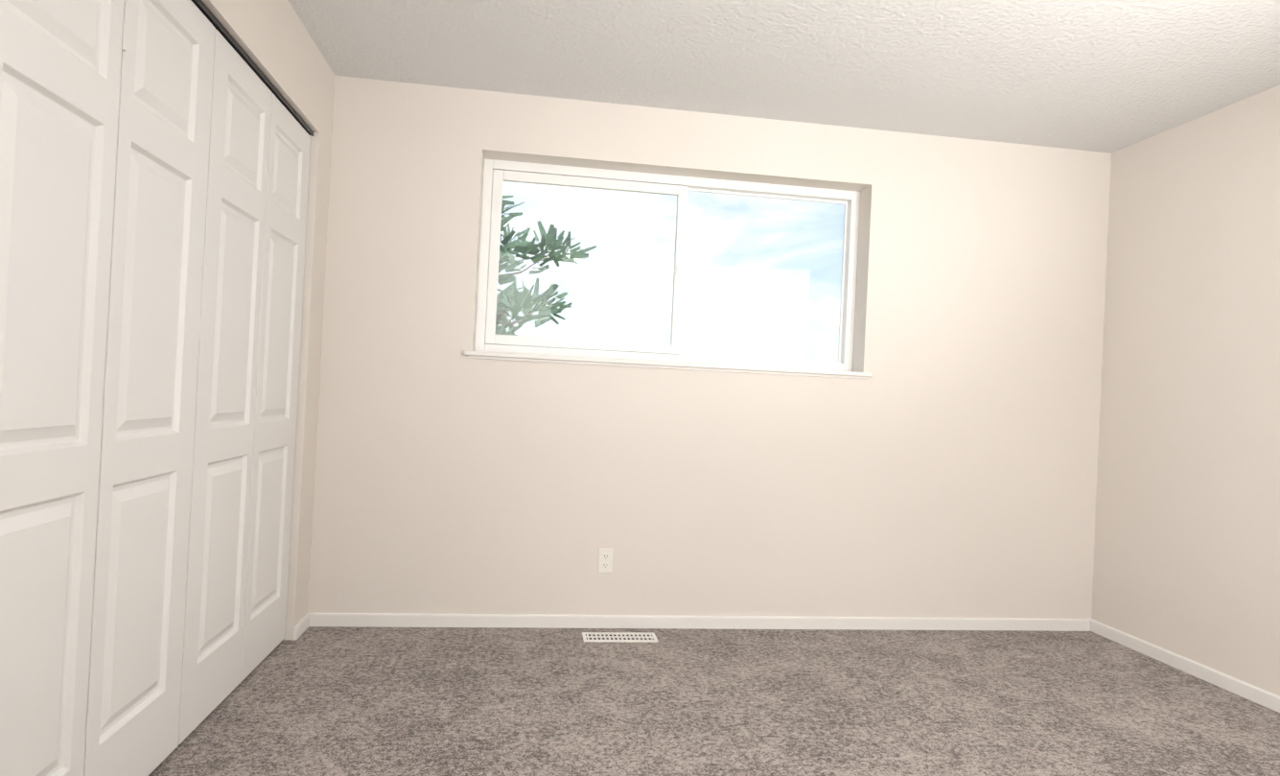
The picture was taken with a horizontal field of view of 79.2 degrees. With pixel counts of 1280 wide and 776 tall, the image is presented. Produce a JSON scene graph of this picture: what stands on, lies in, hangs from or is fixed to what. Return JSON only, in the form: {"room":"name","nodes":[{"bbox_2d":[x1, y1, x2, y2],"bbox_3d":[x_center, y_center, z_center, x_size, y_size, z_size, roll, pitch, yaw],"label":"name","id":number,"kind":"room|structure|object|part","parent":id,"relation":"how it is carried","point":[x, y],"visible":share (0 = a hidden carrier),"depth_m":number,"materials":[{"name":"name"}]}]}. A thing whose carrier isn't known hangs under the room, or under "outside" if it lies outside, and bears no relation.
{"room":"empty bedroom","nodes":[
{"label":"empty bedroom","id":0,"kind":"room"},
{"bbox_2d":[85,23,270,740],"bbox_3d":[-1.284,-0.017,2.248,0.004,1.630,0.995,3,0,-8],"label":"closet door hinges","id":1,"kind":"object","parent":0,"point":[105,386],"visible":1,"depth_m":1.76,"materials":[{"name":"white paint"}]},
{"bbox_2d":[201,0,335,639],"bbox_3d":[-1.337,-0.173,2.453,0.120,2.440,2.390,3,0,-8],"label":"wall","id":2,"kind":"structure","parent":0,"point":[305,452],"depth_m":3.23,"materials":[{"name":"beige paint"}]},
{"bbox_2d":[0,0,124,775],"bbox_3d":[-1.201,-0.009,1.516,0.034,2.086,0.484,3,0,-8],"label":"closet door","id":3,"kind":"structure","parent":2,"relation":"in","point":[60,60],"depth_m":1.57,"materials":[{"name":"white paint"}]},
{"bbox_2d":[83,0,215,775],"bbox_3d":[-1.269,-0.008,2.002,0.034,2.086,0.484,3,0,-8],"label":"closet door","id":4,"kind":"structure","parent":2,"relation":"in","point":[148,432],"depth_m":1.97,"materials":[{"name":"white paint"}]},
{"bbox_2d":[178,28,271,744],"bbox_3d":[-1.337,-0.007,2.490,0.034,2.086,0.484,3,0,-8],"label":"closet door","id":5,"kind":"structure","parent":2,"relation":"in","point":[224,424],"depth_m":2.46,"materials":[{"name":"white paint"}]},
{"bbox_2d":[191,0,313,136],"bbox_3d":[-1.252,-1.062,2.254,0.054,0.017,1.966,3,0,-8],"label":"track rail","id":6,"kind":"object","parent":2,"relation":"attached to","point":[204,10],"visible":0.48,"depth_m":2.50,"materials":[{"name":"grey metal"}]},
{"bbox_2d":[241,93,310,680],"bbox_3d":[-1.405,-0.007,2.975,0.034,2.086,0.484,3,0,-8],"label":"closet door","id":7,"kind":"structure","parent":2,"relation":"in","point":[276,397],"depth_m":2.95,"materials":[{"name":"white paint"}]},
{"bbox_2d":[293,612,310,639],"bbox_3d":[-1.450,1.021,3.320,0.012,0.058,0.200,3,0,-8],"label":"baseboard","id":8,"kind":"structure","parent":2,"relation":"attached to","point":[301,625],"depth_m":3.29,"materials":[{"name":"white wood"}]},
{"bbox_2d":[307,75,1111,618],"bbox_3d":[0.566,-0.071,3.814,4.030,2.440,0.220,3,0,-8],"label":"wall","id":9,"kind":"structure","parent":0,"point":[979,312],"depth_m":3.68,"materials":[{"name":"beige paint"}]},
{"bbox_2d":[597,548,613,573],"bbox_3d":[-0.160,0.804,3.597,0.070,0.114,0.008,3,0,-8],"label":"electrical outlet plate","id":10,"kind":"object","parent":9,"relation":"attached to","point":[605,559],"visible":1,"depth_m":3.60,"materials":[{"name":"white plastic"}]},
{"bbox_2d":[466,354,867,378],"bbox_3d":[0.164,-0.096,3.642,1.915,0.012,0.010,3,0,-8],"label":"window sill","id":11,"kind":"structure","parent":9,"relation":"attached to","point":[658,366],"depth_m":3.63,"materials":[{"name":"white wood"}]},
{"bbox_2d":[474,158,860,371],"bbox_3d":[0.163,-0.581,3.817,1.875,0.920,0.074,3,0,-8],"label":"window","id":12,"kind":"structure","parent":9,"relation":"in","point":[849,200],"depth_m":3.77,"materials":[{"name":"white plastic"}]},
{"bbox_3d":[-0.251,-0.601,3.740,0.942,0.828,0.036,3,0,-8],"label":"window sash","id":13,"kind":"part","parent":12,"relation":"part of","materials":[{"name":"white plastic"}]},
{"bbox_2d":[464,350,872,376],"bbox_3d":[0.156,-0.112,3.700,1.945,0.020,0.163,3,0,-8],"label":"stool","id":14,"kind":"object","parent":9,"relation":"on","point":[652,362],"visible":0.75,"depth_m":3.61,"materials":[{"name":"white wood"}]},
{"bbox_2d":[309,612,1090,630],"bbox_3d":[0.416,1.113,3.675,3.784,0.058,0.012,3,0,-8],"label":"baseboard","id":15,"kind":"structure","parent":9,"relation":"attached to","point":[398,619],"depth_m":3.64,"materials":[{"name":"white wood"}]},
{"bbox_2d":[148,626,1279,775],"bbox_3d":[0.366,1.174,1.655,4.900,0.100,4.440,3,0,-8],"label":"floor","id":16,"kind":"structure","parent":0,"point":[407,701],"depth_m":2.73,"materials":[{"name":"carpet"}]},
{"bbox_2d":[581,631,658,642],"bbox_3d":[-0.090,1.113,3.454,0.330,0.007,0.115,3,0,-8],"label":"air vent register","id":17,"kind":"object","parent":16,"relation":"on","point":[632,637],"visible":0.98,"depth_m":3.45,"materials":[{"name":"white metal"}]},
{"bbox_2d":[287,0,1279,153],"bbox_3d":[0.488,-1.363,1.675,4.900,0.100,4.440,3,0,-8],"label":"ceiling","id":18,"kind":"structure","parent":0,"point":[1107,76],"depth_m":3.03,"materials":[{"name":"white paint"}]},
{"bbox_2d":[1091,84,1279,696],"bbox_3d":[2.757,0.019,1.879,0.220,2.440,4.220,3,0,-8],"label":"wall","id":19,"kind":"structure","parent":0,"point":[1186,563],"depth_m":3.39,"materials":[{"name":"beige paint"}]},
{"bbox_2d":[1089,618,1279,712],"bbox_3d":[2.570,1.203,1.963,0.012,0.058,4.000,3,0,-8],"label":"baseboard","id":20,"kind":"structure","parent":19,"relation":"attached to","point":[1253,693],"depth_m":3.33,"materials":[{"name":"white wood"}]},
{"label":"outside","id":21,"kind":"structure","parent":0,"visible":0},
{"bbox_3d":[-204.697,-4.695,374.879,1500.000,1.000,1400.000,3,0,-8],"label":"ground","id":22,"kind":"structure","parent":21,"visible":0},
{"bbox_2d":[485,195,596,347],"bbox_3d":[-3.544,-1.266,14.608,5.402,5.910,5.127,3,0,-8],"label":"pine tree","id":23,"kind":"object","parent":22,"relation":"on","point":[523,302],"depth_m":15.15,"materials":[{"name":"green plant"}]}
]}

